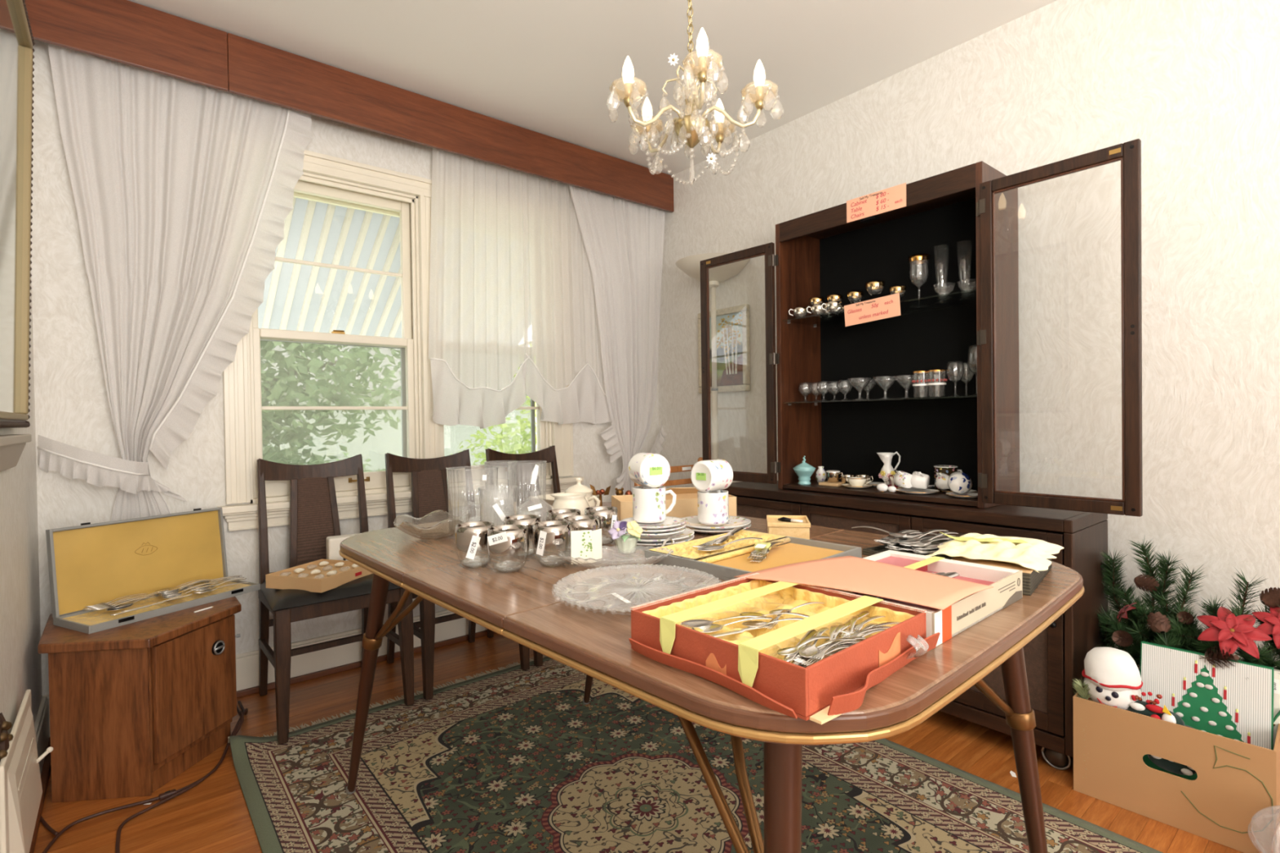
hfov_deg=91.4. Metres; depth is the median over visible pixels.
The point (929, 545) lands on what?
spoon
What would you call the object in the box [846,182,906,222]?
price sign
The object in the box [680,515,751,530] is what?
plate
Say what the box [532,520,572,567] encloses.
tumbler
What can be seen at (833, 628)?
spoon
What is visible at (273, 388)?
tree
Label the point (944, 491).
saucer
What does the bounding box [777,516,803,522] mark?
trinket
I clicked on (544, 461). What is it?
glass vase
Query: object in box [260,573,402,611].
seat cushion
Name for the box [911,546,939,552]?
spoon
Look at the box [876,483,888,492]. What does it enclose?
egg
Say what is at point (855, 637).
teaspoon
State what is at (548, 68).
ceiling
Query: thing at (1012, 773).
paper scrap
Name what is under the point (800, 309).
cup
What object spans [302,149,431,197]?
trim
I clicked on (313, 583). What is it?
tray
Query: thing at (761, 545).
band
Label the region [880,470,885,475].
flower
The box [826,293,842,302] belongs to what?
cup
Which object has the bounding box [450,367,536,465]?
tree
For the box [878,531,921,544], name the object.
teaspoon
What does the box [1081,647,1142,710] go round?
snowman
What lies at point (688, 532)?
plate
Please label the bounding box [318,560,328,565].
piece
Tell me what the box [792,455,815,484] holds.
lidded jar
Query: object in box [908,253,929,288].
goblet
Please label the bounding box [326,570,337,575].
piece
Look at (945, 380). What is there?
tumbler
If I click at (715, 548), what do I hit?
spoon
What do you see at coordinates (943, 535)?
fork
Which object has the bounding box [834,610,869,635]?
spoon
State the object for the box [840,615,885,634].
fork
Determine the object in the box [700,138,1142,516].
hutch
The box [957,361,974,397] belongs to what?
wine glass
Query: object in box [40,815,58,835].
power cable
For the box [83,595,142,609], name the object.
fork
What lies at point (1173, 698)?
candle
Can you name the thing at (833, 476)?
cup
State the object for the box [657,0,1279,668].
wall
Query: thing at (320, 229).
awning
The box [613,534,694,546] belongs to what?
plate
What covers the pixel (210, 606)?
pencil
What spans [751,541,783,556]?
fork
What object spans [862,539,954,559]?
tray
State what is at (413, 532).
glass bowl
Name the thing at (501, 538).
tumbler
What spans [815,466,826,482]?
floral vase
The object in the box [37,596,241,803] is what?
end table
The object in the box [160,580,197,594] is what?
spoon
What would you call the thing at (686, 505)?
cardboard tray
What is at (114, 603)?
fork
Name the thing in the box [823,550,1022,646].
box
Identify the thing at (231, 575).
spoon
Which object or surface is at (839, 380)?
snifter
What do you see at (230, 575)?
fork
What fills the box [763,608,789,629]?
fork
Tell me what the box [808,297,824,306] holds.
cup
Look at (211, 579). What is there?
spoon
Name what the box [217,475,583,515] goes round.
trim
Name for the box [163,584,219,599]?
spoon
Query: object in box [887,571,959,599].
knife
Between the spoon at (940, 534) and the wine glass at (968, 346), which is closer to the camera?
the spoon at (940, 534)
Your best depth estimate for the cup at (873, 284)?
2.40 m
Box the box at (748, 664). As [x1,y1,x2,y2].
[628,573,940,724]
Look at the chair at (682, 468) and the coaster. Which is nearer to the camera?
the coaster
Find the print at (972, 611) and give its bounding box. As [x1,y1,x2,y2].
[956,602,986,621]
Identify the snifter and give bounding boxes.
[798,382,812,402]
[808,382,822,402]
[816,381,831,401]
[826,381,841,401]
[837,380,852,399]
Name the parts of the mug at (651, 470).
handle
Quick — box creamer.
[549,492,600,515]
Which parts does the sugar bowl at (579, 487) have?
lid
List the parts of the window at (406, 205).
sash, screen frame, sash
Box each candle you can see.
[1171,697,1174,706]
[1182,680,1186,690]
[1194,663,1197,673]
[1212,667,1215,677]
[1223,689,1226,699]
[1235,712,1238,723]
[1247,735,1250,744]
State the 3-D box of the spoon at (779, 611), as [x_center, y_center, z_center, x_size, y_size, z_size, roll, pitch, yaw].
[0.214,0.246,0.846,0.092,0.010,0.020,-1,1,-24]
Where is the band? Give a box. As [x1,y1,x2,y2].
[754,542,771,551]
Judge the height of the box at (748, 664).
0.056 m
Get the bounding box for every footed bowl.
[933,282,955,294]
[957,278,976,290]
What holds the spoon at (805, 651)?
on the fork at (820, 647)
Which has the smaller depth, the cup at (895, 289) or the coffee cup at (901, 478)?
the coffee cup at (901, 478)
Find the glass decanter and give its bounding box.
[514,464,554,515]
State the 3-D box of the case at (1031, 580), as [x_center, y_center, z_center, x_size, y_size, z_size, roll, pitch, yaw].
[0.658,0.253,1.137,0.126,0.037,0.236,0,1,40]
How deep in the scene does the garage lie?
11.95 m
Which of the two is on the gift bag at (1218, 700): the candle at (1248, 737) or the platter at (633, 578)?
the candle at (1248, 737)
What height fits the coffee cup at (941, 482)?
0.064 m
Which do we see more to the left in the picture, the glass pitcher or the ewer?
the glass pitcher
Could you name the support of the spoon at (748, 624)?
in the box at (748, 664)
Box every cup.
[788,306,808,317]
[806,304,826,315]
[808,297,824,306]
[817,309,834,314]
[821,301,841,313]
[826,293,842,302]
[826,304,844,312]
[826,470,843,482]
[840,474,857,484]
[847,290,863,303]
[855,474,873,484]
[865,280,884,295]
[888,284,906,297]
[893,470,912,488]
[910,471,929,488]
[935,472,949,489]
[947,471,972,493]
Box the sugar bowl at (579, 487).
[564,477,595,506]
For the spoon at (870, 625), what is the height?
0.010 m
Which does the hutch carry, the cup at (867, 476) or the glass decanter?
the cup at (867, 476)
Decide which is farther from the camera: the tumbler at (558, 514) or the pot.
the tumbler at (558, 514)
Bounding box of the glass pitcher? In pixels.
[461,484,517,550]
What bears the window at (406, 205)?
in the wall at (72, 405)
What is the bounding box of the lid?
[733,555,993,609]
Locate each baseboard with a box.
[29,697,51,852]
[42,609,496,739]
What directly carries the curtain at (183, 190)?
hanging from the window valance
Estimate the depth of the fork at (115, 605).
1.96 m
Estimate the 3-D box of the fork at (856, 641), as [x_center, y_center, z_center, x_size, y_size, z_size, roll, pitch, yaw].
[0.208,0.242,0.684,0.092,0.005,0.010,-2,1,-24]
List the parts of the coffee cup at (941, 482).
handle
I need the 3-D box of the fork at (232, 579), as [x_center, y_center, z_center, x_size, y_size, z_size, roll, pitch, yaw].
[-1.504,0.558,2.217,0.019,0.009,0.170,0,1,29]
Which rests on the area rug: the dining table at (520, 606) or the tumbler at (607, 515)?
the dining table at (520, 606)
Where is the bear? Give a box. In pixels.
[614,487,632,495]
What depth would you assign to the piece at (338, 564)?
2.32 m
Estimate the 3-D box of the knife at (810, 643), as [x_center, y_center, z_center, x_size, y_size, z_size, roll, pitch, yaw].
[0.179,0.245,0.686,0.011,0.003,0.108,0,1,27]
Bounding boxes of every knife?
[110,597,181,615]
[120,593,192,612]
[710,624,773,637]
[713,526,743,544]
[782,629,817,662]
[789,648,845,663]
[790,635,815,665]
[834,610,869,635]
[857,572,933,596]
[870,572,945,598]
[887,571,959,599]
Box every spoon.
[105,591,166,610]
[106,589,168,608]
[155,578,208,591]
[158,578,214,592]
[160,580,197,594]
[160,580,210,595]
[160,582,217,596]
[161,582,205,597]
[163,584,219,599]
[191,575,241,588]
[193,577,246,591]
[680,614,766,627]
[691,617,773,632]
[697,537,763,552]
[738,612,809,617]
[742,617,804,626]
[768,601,825,615]
[795,637,856,657]
[799,626,829,657]
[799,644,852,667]
[826,624,838,655]
[840,615,859,639]
[842,622,878,644]
[844,630,871,644]
[851,525,916,537]
[852,628,887,644]
[888,535,939,551]
[895,529,948,544]
[907,532,958,547]
[911,538,955,551]
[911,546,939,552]
[912,551,934,555]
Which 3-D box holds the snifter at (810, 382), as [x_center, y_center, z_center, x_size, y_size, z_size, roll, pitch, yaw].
[0.695,-0.144,2.626,0.056,0.082,0.056,-1,1,-40]
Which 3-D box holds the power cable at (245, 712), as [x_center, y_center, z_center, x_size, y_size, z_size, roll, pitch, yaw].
[-1.353,1.014,1.910,0.128,0.066,0.926,-1,1,-12]
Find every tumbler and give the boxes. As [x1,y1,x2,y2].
[453,521,494,568]
[486,524,528,573]
[503,514,540,557]
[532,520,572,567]
[546,508,581,549]
[563,515,599,556]
[584,506,618,545]
[911,370,931,398]
[926,368,947,396]
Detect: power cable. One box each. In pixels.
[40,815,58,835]
[42,705,244,852]
[115,700,248,852]
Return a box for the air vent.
[0,689,53,852]
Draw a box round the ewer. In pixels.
[876,451,900,484]
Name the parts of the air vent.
plate, lever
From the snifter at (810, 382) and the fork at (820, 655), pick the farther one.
the snifter at (810, 382)
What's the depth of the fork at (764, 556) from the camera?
1.23 m
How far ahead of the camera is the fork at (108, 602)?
1.97 m
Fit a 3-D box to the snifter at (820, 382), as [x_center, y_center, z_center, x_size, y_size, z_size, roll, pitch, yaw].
[0.743,-0.145,2.631,0.056,0.082,0.056,-1,1,-40]
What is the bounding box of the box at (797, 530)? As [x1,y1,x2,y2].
[766,515,810,539]
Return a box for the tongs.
[660,537,675,546]
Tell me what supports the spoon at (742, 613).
in the box at (748, 664)
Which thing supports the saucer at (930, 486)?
on the hutch
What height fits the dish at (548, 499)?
0.049 m
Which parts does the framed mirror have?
glass, frame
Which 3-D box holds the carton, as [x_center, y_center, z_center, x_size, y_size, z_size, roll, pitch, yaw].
[1.446,0.877,1.685,0.302,0.262,0.395,-1,1,-42]
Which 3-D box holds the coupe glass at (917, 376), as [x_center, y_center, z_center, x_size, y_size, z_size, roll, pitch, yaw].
[0.985,-0.145,2.307,0.090,0.084,0.090,-1,1,-40]
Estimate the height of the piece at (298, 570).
0.018 m
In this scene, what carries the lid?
on the box at (1006, 583)
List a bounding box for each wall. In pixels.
[0,251,42,733]
[30,39,658,696]
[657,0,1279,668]
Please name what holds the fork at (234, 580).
in the case at (89, 564)
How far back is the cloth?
1.13 m
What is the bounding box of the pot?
[607,520,643,554]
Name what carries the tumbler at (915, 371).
on the hutch
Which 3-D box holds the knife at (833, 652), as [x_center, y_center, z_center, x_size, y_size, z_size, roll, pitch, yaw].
[0.194,0.247,0.672,0.108,0.003,0.011,-1,1,-26]
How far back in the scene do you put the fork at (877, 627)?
0.73 m
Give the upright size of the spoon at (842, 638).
0.010 m
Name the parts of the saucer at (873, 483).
dish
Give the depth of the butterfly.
2.01 m
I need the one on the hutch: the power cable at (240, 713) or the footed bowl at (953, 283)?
the footed bowl at (953, 283)
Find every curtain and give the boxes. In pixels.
[36,43,312,521]
[428,147,530,428]
[522,172,613,425]
[568,184,666,495]
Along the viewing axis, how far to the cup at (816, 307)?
2.51 m
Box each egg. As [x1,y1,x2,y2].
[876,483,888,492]
[887,485,896,493]
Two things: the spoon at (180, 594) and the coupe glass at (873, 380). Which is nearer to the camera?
the spoon at (180, 594)
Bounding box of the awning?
[257,191,401,337]
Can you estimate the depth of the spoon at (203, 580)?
2.12 m
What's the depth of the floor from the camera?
1.79 m
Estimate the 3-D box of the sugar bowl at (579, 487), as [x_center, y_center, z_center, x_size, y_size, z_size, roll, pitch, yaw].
[-0.190,0.213,1.874,0.116,0.120,0.101,-1,1,-4]
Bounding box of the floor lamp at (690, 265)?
[675,253,751,459]
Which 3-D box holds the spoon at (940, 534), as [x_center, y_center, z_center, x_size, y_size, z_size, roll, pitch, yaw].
[0.624,0.239,1.325,0.181,0.018,0.039,-1,1,-35]
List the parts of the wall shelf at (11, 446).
cornice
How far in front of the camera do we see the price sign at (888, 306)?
2.29 m
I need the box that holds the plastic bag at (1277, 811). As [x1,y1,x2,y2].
[1247,805,1279,852]
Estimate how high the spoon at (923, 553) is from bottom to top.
0.018 m
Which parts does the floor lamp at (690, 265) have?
lamp shade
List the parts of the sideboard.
panel, cane panel, door, cane panel, door, cane panel, door, rail, knob, panel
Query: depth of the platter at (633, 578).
1.04 m
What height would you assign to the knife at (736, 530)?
0.005 m
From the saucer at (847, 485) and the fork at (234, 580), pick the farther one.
the saucer at (847, 485)
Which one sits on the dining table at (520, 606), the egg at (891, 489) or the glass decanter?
the glass decanter
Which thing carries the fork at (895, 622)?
in the box at (748, 664)
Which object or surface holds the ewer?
on the saucer at (873, 483)
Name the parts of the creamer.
handle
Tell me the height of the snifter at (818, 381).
0.082 m
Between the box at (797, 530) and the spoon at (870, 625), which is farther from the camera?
the box at (797, 530)
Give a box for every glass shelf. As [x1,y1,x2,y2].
[782,288,976,326]
[784,395,977,404]
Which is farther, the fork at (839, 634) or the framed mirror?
the framed mirror
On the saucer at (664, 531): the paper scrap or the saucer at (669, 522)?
the saucer at (669, 522)
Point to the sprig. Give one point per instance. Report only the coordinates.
(1082, 691)
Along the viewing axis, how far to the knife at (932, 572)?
0.92 m
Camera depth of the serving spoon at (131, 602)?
1.99 m
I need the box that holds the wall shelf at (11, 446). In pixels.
[0,434,31,471]
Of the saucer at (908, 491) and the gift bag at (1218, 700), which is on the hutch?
the saucer at (908, 491)
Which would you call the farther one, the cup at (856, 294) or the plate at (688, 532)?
the cup at (856, 294)
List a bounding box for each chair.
[257,453,414,744]
[385,448,529,700]
[485,445,560,666]
[634,457,702,486]
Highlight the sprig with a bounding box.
[1072,678,1093,774]
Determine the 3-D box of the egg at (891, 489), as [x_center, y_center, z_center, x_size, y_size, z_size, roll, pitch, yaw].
[0.922,0.230,2.284,0.024,0.024,0.032,-1,1,-40]
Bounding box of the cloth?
[925,532,1064,573]
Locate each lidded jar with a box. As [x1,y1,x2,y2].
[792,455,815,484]
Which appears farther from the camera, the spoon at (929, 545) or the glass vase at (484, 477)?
the glass vase at (484, 477)
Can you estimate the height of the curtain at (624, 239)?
2.100 m
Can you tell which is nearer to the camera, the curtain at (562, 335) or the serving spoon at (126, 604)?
the serving spoon at (126, 604)
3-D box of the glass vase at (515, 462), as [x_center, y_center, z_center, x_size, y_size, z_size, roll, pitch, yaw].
[-0.392,0.188,1.760,0.090,0.179,0.090,-1,1,-40]
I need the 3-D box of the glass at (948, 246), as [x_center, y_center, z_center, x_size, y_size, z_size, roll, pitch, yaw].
[1.107,-0.555,2.289,0.058,0.210,0.058,-1,1,-40]
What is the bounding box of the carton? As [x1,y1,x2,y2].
[1072,692,1279,852]
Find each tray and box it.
[265,559,373,592]
[611,487,736,520]
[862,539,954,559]
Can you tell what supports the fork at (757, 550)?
on the case at (726, 563)
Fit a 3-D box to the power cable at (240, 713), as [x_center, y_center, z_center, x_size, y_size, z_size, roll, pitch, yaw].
[-1.394,1.014,1.910,0.222,0.070,0.854,-1,1,-2]
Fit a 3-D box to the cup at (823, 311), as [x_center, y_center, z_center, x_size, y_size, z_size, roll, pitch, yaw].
[0.794,-0.470,2.634,0.068,0.040,0.064,-1,1,-40]
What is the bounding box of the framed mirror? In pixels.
[0,0,35,427]
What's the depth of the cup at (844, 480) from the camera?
2.52 m
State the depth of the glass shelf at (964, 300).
2.37 m
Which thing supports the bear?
on the dining table at (520, 606)
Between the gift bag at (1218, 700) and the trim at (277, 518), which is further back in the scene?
the trim at (277, 518)
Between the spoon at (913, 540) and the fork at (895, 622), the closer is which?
the fork at (895, 622)
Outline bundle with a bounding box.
[1146,754,1196,775]
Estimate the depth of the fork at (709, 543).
1.34 m
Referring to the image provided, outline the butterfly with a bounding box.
[590,484,610,506]
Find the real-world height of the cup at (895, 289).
0.040 m
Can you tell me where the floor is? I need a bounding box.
[33,633,1279,852]
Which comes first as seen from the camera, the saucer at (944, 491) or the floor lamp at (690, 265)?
the saucer at (944, 491)
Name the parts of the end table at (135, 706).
panel, door, ring pull plate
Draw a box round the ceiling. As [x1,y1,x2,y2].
[128,0,1056,175]
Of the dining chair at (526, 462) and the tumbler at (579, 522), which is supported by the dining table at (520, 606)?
the tumbler at (579, 522)
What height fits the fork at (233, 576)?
0.009 m
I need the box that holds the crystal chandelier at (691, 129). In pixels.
[606,0,783,184]
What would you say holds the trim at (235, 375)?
attached to the wall at (72, 405)
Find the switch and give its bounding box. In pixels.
[158,789,176,800]
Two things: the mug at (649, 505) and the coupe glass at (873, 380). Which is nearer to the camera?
the mug at (649, 505)
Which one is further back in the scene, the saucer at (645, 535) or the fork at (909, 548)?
the saucer at (645, 535)
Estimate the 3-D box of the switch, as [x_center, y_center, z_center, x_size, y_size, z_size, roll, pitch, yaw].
[-1.332,1.038,1.761,0.018,0.017,0.040,0,1,45]
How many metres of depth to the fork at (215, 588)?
2.13 m
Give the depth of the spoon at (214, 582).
2.10 m
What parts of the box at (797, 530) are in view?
tray lid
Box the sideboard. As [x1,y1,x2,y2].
[723,480,1107,770]
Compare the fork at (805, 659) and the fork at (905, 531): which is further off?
the fork at (905, 531)
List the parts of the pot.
pot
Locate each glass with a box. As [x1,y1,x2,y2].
[847,377,871,399]
[855,378,879,400]
[872,376,897,399]
[893,374,919,399]
[933,244,950,294]
[946,360,964,396]
[955,240,973,291]
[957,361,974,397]
[967,346,977,396]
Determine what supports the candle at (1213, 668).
on the gift bag at (1218, 700)
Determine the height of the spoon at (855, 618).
0.010 m
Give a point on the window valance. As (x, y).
(126, 32)
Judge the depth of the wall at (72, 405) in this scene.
2.15 m
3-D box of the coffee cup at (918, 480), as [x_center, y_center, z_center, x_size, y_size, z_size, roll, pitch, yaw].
[1.014,0.193,2.262,0.058,0.066,0.064,0,1,44]
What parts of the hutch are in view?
door, header rail, panel, door, strike plate, strike plate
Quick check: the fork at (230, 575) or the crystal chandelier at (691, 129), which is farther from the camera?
the fork at (230, 575)
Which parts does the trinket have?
blade, handle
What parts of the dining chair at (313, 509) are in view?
post, leg, crest rail, cane panel, seat frame, post, leg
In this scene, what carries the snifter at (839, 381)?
on the hutch
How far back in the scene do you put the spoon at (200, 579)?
2.18 m
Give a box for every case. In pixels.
[45,506,260,634]
[644,529,862,581]
[951,556,1051,595]
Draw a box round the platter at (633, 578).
[551,564,721,615]
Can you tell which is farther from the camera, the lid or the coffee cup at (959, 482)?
the coffee cup at (959, 482)
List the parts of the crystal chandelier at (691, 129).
candle bulb, candle bulb, arm, arm, lamp cord, lamp shade, arm, candle bulb, arm, candle bulb, arm, candle bulb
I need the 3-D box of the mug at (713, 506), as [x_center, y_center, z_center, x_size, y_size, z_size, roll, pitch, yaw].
[0.193,0.211,1.645,0.081,0.082,0.096,-1,1,12]
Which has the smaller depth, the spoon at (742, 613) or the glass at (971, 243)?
the spoon at (742, 613)
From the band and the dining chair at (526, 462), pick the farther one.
the dining chair at (526, 462)
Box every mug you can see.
[627,452,670,488]
[632,485,676,523]
[690,458,733,493]
[697,489,728,524]
[933,465,962,492]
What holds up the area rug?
on the floor
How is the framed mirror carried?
attached to the wall at (20, 661)
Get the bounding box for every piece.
[293,568,304,573]
[310,568,320,574]
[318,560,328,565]
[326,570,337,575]
[334,562,343,567]
[351,564,359,568]
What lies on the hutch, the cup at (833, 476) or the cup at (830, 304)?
the cup at (830, 304)
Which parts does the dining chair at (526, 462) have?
post, crest rail, cane panel, leg, post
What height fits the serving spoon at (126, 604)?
0.018 m
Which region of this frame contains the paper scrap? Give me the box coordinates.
[1009,770,1016,777]
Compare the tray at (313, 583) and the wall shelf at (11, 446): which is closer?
the wall shelf at (11, 446)
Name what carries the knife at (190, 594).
on the knife at (122, 612)
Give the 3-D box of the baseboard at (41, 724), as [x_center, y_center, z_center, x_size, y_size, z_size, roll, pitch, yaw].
[-0.177,0.975,-0.078,0.034,0.158,5.584,-1,1,-40]
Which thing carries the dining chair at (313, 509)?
on the area rug
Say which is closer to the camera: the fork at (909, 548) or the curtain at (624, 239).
the fork at (909, 548)
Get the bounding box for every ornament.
[0,712,13,760]
[1127,692,1194,728]
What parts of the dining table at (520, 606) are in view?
leg, brace rod, brace rod, leg, brace rod, brace rod, leg, brace rod, brace rod, leg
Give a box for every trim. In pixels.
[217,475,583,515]
[222,294,250,504]
[223,483,576,531]
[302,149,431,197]
[417,195,438,458]
[551,384,573,476]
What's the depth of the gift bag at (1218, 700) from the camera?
1.64 m
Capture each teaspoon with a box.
[776,635,829,656]
[823,624,844,646]
[835,636,866,646]
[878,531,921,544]
[886,533,919,546]
[887,532,937,543]
[887,536,918,549]
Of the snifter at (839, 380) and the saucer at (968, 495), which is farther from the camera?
the snifter at (839, 380)
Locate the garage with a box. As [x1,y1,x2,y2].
[260,342,536,471]
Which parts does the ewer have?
handle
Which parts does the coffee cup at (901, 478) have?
handle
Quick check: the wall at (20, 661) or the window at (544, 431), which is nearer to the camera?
the wall at (20, 661)
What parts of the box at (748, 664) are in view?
braid trim, braid trim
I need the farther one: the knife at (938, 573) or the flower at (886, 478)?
the flower at (886, 478)
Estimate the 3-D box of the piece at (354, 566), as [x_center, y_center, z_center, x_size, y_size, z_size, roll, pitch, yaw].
[-1.049,0.514,2.305,0.029,0.018,0.036,-1,1,17]
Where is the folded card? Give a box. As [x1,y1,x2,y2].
[570,528,601,564]
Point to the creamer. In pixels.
(562, 500)
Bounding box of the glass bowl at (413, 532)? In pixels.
[393,510,471,539]
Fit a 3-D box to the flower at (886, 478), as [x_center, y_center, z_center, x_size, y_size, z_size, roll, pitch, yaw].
[0.966,0.205,2.449,0.023,0.022,0.012,0,1,31]
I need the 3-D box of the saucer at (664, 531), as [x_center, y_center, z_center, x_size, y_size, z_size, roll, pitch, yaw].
[0.031,0.240,1.487,0.156,0.013,0.156,-1,1,15]
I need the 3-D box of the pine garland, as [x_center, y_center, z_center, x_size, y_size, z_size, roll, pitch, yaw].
[1.551,0.651,1.739,0.237,0.655,0.536,-1,1,-40]
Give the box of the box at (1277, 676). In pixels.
[1273,669,1279,747]
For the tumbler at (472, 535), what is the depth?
1.24 m
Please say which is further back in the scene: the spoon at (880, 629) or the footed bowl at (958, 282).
the footed bowl at (958, 282)
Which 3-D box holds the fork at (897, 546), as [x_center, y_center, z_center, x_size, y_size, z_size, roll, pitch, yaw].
[0.601,0.246,1.331,0.180,0.009,0.019,-1,1,-23]
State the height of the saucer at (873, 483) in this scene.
0.011 m
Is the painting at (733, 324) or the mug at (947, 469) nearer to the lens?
the mug at (947, 469)
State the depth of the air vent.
1.37 m
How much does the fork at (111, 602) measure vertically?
0.009 m
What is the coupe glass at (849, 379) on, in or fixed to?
on the hutch
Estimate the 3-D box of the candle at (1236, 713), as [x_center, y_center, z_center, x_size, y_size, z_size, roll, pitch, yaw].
[1.526,0.744,1.596,0.002,0.024,0.006,9,-6,-41]
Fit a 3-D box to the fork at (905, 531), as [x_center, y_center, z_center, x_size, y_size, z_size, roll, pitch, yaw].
[0.568,0.238,1.372,0.180,0.009,0.019,-1,1,-41]
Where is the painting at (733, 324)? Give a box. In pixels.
[697,303,750,393]
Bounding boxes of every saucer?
[620,515,685,529]
[626,523,685,533]
[626,526,685,537]
[841,483,872,488]
[867,481,890,486]
[896,488,939,494]
[927,484,934,488]
[940,488,977,492]
[946,492,977,498]
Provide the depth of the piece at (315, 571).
2.21 m
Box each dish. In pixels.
[528,492,599,511]
[558,545,674,569]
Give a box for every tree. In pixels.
[260,340,400,465]
[311,452,385,471]
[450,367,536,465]
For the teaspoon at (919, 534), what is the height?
0.018 m
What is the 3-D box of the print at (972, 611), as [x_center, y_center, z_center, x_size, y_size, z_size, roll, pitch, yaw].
[0.460,0.256,0.866,0.098,0.005,0.001,-1,1,-41]
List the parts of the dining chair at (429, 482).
post, leg, crest rail, cane panel, post, leg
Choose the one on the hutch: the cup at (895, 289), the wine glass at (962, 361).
the wine glass at (962, 361)
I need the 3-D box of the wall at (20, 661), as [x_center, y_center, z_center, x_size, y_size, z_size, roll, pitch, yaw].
[-0.264,-0.179,-0.128,0.120,2.488,5.820,-1,1,-40]
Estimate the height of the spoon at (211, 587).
0.018 m
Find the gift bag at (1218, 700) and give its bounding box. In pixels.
[1140,641,1274,780]
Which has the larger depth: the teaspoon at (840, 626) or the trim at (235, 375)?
the trim at (235, 375)
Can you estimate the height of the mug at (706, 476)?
0.107 m
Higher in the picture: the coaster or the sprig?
the coaster
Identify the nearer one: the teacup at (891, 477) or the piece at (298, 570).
the piece at (298, 570)
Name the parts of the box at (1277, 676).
printed bulb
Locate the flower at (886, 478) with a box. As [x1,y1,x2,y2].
[883,475,888,481]
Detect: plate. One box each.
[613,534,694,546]
[619,527,694,543]
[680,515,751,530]
[685,523,751,533]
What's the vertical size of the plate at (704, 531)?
0.015 m
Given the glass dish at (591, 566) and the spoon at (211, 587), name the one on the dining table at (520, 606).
the glass dish at (591, 566)
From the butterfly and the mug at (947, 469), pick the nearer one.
the butterfly
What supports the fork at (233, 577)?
in the case at (89, 564)
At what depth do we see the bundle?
1.60 m
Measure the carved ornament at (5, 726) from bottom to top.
0.141 m
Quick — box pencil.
[193,606,213,613]
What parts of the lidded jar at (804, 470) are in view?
lid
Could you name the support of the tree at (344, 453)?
on the ground
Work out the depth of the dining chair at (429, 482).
2.77 m
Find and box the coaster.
[818,481,844,486]
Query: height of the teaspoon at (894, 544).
0.018 m
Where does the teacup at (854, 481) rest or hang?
on the saucer at (847, 485)
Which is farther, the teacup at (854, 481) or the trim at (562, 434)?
the trim at (562, 434)
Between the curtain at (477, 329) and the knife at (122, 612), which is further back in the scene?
the curtain at (477, 329)
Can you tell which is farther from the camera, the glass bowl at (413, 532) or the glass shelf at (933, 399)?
the glass shelf at (933, 399)
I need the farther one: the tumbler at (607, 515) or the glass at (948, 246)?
the glass at (948, 246)
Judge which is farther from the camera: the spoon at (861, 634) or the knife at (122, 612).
the knife at (122, 612)
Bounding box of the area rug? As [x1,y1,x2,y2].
[227,654,1162,852]
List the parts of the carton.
panel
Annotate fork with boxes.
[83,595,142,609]
[85,593,147,607]
[86,594,146,608]
[88,595,155,609]
[93,595,157,610]
[186,576,239,586]
[189,575,231,586]
[189,577,244,587]
[189,578,232,590]
[191,579,244,590]
[194,582,249,593]
[692,534,739,547]
[747,548,759,559]
[750,546,777,562]
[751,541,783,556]
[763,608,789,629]
[792,645,837,662]
[795,644,828,660]
[796,640,861,657]
[800,640,846,666]
[834,626,891,639]
[835,622,857,638]
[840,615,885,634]
[844,621,901,635]
[874,529,919,542]
[887,538,951,547]
[898,537,946,551]
[898,537,952,546]
[923,534,955,540]
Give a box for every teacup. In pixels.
[846,476,871,486]
[888,475,903,488]
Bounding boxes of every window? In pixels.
[247,171,422,503]
[437,399,551,487]
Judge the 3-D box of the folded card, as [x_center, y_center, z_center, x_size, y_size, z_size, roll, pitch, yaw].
[-0.104,0.240,1.249,0.068,0.066,0.014,-1,1,-29]
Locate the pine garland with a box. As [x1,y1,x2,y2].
[1096,537,1279,679]
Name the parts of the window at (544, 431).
screen frame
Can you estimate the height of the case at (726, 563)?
0.026 m
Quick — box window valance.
[24,0,674,212]
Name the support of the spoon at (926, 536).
in the tray at (870, 551)
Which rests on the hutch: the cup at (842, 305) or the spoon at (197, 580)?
the cup at (842, 305)
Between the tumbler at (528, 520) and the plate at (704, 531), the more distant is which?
the plate at (704, 531)
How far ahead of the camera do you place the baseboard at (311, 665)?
2.61 m
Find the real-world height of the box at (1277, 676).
0.385 m
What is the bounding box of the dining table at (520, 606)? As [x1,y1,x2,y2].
[338,502,1084,852]
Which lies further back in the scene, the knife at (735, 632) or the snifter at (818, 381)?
the snifter at (818, 381)
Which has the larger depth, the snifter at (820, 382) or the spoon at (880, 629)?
the snifter at (820, 382)
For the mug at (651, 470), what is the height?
0.107 m
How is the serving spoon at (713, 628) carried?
in the box at (748, 664)
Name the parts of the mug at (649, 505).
handle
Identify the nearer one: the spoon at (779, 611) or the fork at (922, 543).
the spoon at (779, 611)
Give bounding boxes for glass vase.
[445,465,498,536]
[484,460,516,525]
[506,460,546,521]
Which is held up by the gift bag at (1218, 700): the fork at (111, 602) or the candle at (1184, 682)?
the candle at (1184, 682)
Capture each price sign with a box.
[844,293,900,326]
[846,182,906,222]

